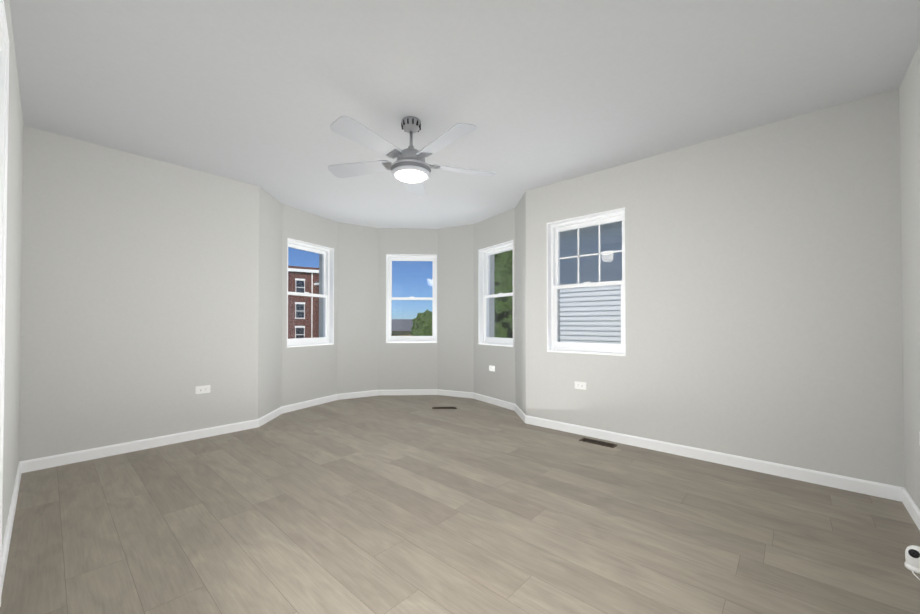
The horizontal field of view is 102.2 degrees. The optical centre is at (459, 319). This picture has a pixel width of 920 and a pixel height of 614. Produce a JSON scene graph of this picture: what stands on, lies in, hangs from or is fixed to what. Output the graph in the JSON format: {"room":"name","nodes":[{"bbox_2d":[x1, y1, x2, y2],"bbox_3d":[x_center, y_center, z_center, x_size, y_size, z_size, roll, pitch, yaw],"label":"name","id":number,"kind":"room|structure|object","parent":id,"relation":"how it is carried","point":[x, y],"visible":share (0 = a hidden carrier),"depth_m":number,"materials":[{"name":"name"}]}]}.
{"room":"empty living room","nodes":[
{"label":"empty living room","id":0,"kind":"room"},
{"bbox_2d":[2,0,23,543],"bbox_3d":[-1.492,-0.164,0.993,5.065,2.440,0.280,-1,-1,42],"label":"wall","id":1,"kind":"structure","parent":0,"point":[13,295],"depth_m":1.93,"materials":[{"name":"paint"}]},
{"bbox_2d":[0,0,8,606],"bbox_3d":[-1.496,0.001,1.004,0.842,2.110,0.296,-1,-1,42],"label":"door frame","id":2,"kind":"structure","parent":1,"relation":"attached to","point":[4,69],"depth_m":1.37,"materials":[{"name":"white wood"}]},
{"bbox_2d":[19,126,258,460],"bbox_3d":[-2.755,-0.138,3.168,0.280,2.440,1.832,-1,-1,42],"label":"wall","id":3,"kind":"structure","parent":0,"point":[139,297],"depth_m":3.02,"materials":[{"name":"paint"}]},
{"bbox_2d":[195,385,210,393],"bbox_3d":[-2.350,0.644,3.394,0.008,0.070,0.115,-1,-1,42],"label":"outlet","id":4,"kind":"object","parent":3,"relation":"attached to","point":[202,389],"visible":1,"depth_m":3.39,"materials":[{"name":"white plastic"}]},
{"bbox_2d":[258,186,525,418],"bbox_3d":[-0.724,-0.119,4.770,3.299,2.440,1.882,0,-1,-3],"label":"wall","id":5,"kind":"structure","parent":0,"point":[360,354],"depth_m":5.14,"materials":[{"name":"paint"}]},
{"bbox_2d":[287,238,333,347],"bbox_3d":[-1.941,-0.310,4.739,0.172,1.300,0.730,0,-1,27],"label":"window","id":6,"kind":"structure","parent":5,"relation":"in","point":[327,294],"depth_m":4.96,"materials":[{"name":"white"}]},
{"bbox_2d":[386,254,436,342],"bbox_3d":[-0.714,-0.301,5.509,0.740,1.300,0.172,0,-1,-3],"label":"window","id":7,"kind":"structure","parent":5,"relation":"in","point":[390,337],"depth_m":5.52,"materials":[{"name":"white"}]},
{"bbox_2d":[489,365,494,371],"bbox_3d":[0.415,0.641,4.831,0.008,0.070,0.115,0,-1,-33],"label":"outlet","id":8,"kind":"object","parent":5,"relation":"attached to","point":[491,368],"visible":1,"depth_m":4.84,"materials":[{"name":"white plastic"}]},
{"bbox_2d":[478,240,512,346],"bbox_3d":[0.512,-0.309,4.837,0.172,1.300,0.720,0,-1,-33],"label":"window","id":9,"kind":"structure","parent":5,"relation":"in","point":[484,290],"depth_m":5.09,"materials":[{"name":"white"}]},
{"bbox_2d":[0,395,919,613],"bbox_3d":[-0.259,1.138,2.825,5.697,0.120,4.679,-1,-1,42],"label":"floor","id":10,"kind":"structure","parent":0,"point":[400,504],"depth_m":1.89,"materials":[{"name":"brown wood"}]},
{"bbox_2d":[432,407,456,408],"bbox_3d":[-0.194,1.095,4.585,0.300,0.008,0.100,0,-1,-3],"label":"floor vent","id":11,"kind":"object","parent":10,"relation":"in","point":[444,408],"visible":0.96,"depth_m":4.54,"materials":[{"name":"brown metal"}]},
{"bbox_2d":[579,437,616,447],"bbox_3d":[1.206,1.080,3.248,0.300,0.008,0.100,-1,-1,42],"label":"floor vent","id":12,"kind":"object","parent":10,"relation":"in","point":[597,442],"visible":1,"depth_m":3.24,"materials":[{"name":"brown metal"}]},
{"bbox_2d":[904,545,919,573],"bbox_3d":[1.940,1.013,1.570,0.076,0.099,0.076,-1,-1,42],"label":"security camera","id":13,"kind":"object","parent":10,"relation":"on","point":[912,558],"visible":0.98,"depth_m":1.56,"materials":[{"name":"white plastic"}]},
{"bbox_2d":[9,0,919,228],"bbox_3d":[-0.259,-1.422,2.856,5.697,0.120,4.679,-1,-1,42],"label":"ceiling","id":14,"kind":"structure","parent":0,"point":[264,94],"depth_m":2.13,"materials":[{"name":"paint"}]},
{"bbox_2d":[328,116,495,195],"bbox_3d":[-0.338,-1.164,2.531,1.210,0.404,1.206,-1,-1,42],"label":"ceiling fan","id":15,"kind":"object","parent":14,"relation":"hanging from","point":[410,166],"visible":1,"depth_m":2.47,"materials":[{"name":"silver metal"}]},
{"bbox_2d":[526,89,904,487],"bbox_3d":[1.848,-0.140,3.057,2.850,2.440,0.280,-1,-1,42],"label":"wall","id":16,"kind":"structure","parent":0,"point":[763,289],"depth_m":2.64,"materials":[{"name":"paint"}]},
{"bbox_2d":[1,389,919,594],"bbox_3d":[-0.258,1.036,2.820,5.127,0.082,4.109,-1,-1,42],"label":"baseboard","id":17,"kind":"structure","parent":16,"relation":"attached to","point":[891,492],"depth_m":2.90,"materials":[{"name":"white wood"}]},
{"bbox_2d":[575,381,585,389],"bbox_3d":[1.134,0.625,3.495,0.115,0.070,0.008,-1,-1,42],"label":"outlet","id":18,"kind":"object","parent":16,"relation":"attached to","point":[580,385],"visible":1,"depth_m":3.49,"materials":[{"name":"white plastic"}]},
{"bbox_2d":[547,207,625,355],"bbox_3d":[1.208,-0.324,3.544,0.760,1.300,0.172,-1,-1,42],"label":"window","id":19,"kind":"structure","parent":16,"relation":"in","point":[556,228],"depth_m":3.61,"materials":[{"name":"white"}]},
{"bbox_2d":[899,43,919,508],"bbox_3d":[1.546,-0.167,0.797,0.280,2.440,4.047,-1,-1,42],"label":"wall","id":20,"kind":"structure","parent":0,"point":[909,102],"depth_m":2.02,"materials":[{"name":"paint"}]},
{"label":"outside","id":21,"kind":"structure","parent":0,"visible":0},
{"bbox_3d":[-1.483,8.528,28.010,200.000,0.300,200.000,-1,-1,42],"label":"ground","id":22,"kind":"structure","parent":21,"visible":0},
{"bbox_2d":[288,266,318,338],"bbox_3d":[-31.555,1.257,52.339,30.502,17.180,13.730,0,-1,-31],"label":"building","id":23,"kind":"structure","parent":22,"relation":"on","point":[299,312],"depth_m":51.99,"materials":[{"name":"red brick"}]},
{"bbox_2d":[392,319,412,335],"bbox_3d":[-2.536,4.244,35.723,14.800,8.450,10.800,0,-1,-8],"label":"house","id":24,"kind":"structure","parent":22,"relation":"on","point":[398,326],"depth_m":31.46,"materials":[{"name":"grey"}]},
{"bbox_2d":[410,309,431,335],"bbox_3d":[-1.607,3.861,19.797,4.185,8.837,3.596,-1,-1,42],"label":"tree","id":25,"kind":"object","parent":22,"relation":"on","point":[421,317],"depth_m":19.71,"materials":[{"name":"green plant"}]},
{"bbox_2d":[494,250,512,337],"bbox_3d":[1.655,2.422,15.845,4.393,11.620,4.580,-1,-1,42],"label":"tree","id":26,"kind":"object","parent":22,"relation":"on","point":[507,319],"depth_m":14.41,"materials":[{"name":"green plant"}]},
{"bbox_2d":[560,221,621,343],"bbox_3d":[7.505,1.941,6.058,11.200,12.350,7.820,-1,-1,42],"label":"window glass","id":27,"kind":"object","parent":22,"relation":"on","point":[613,272],"depth_m":6.37,"materials":[{"name":"white"}]}
]}

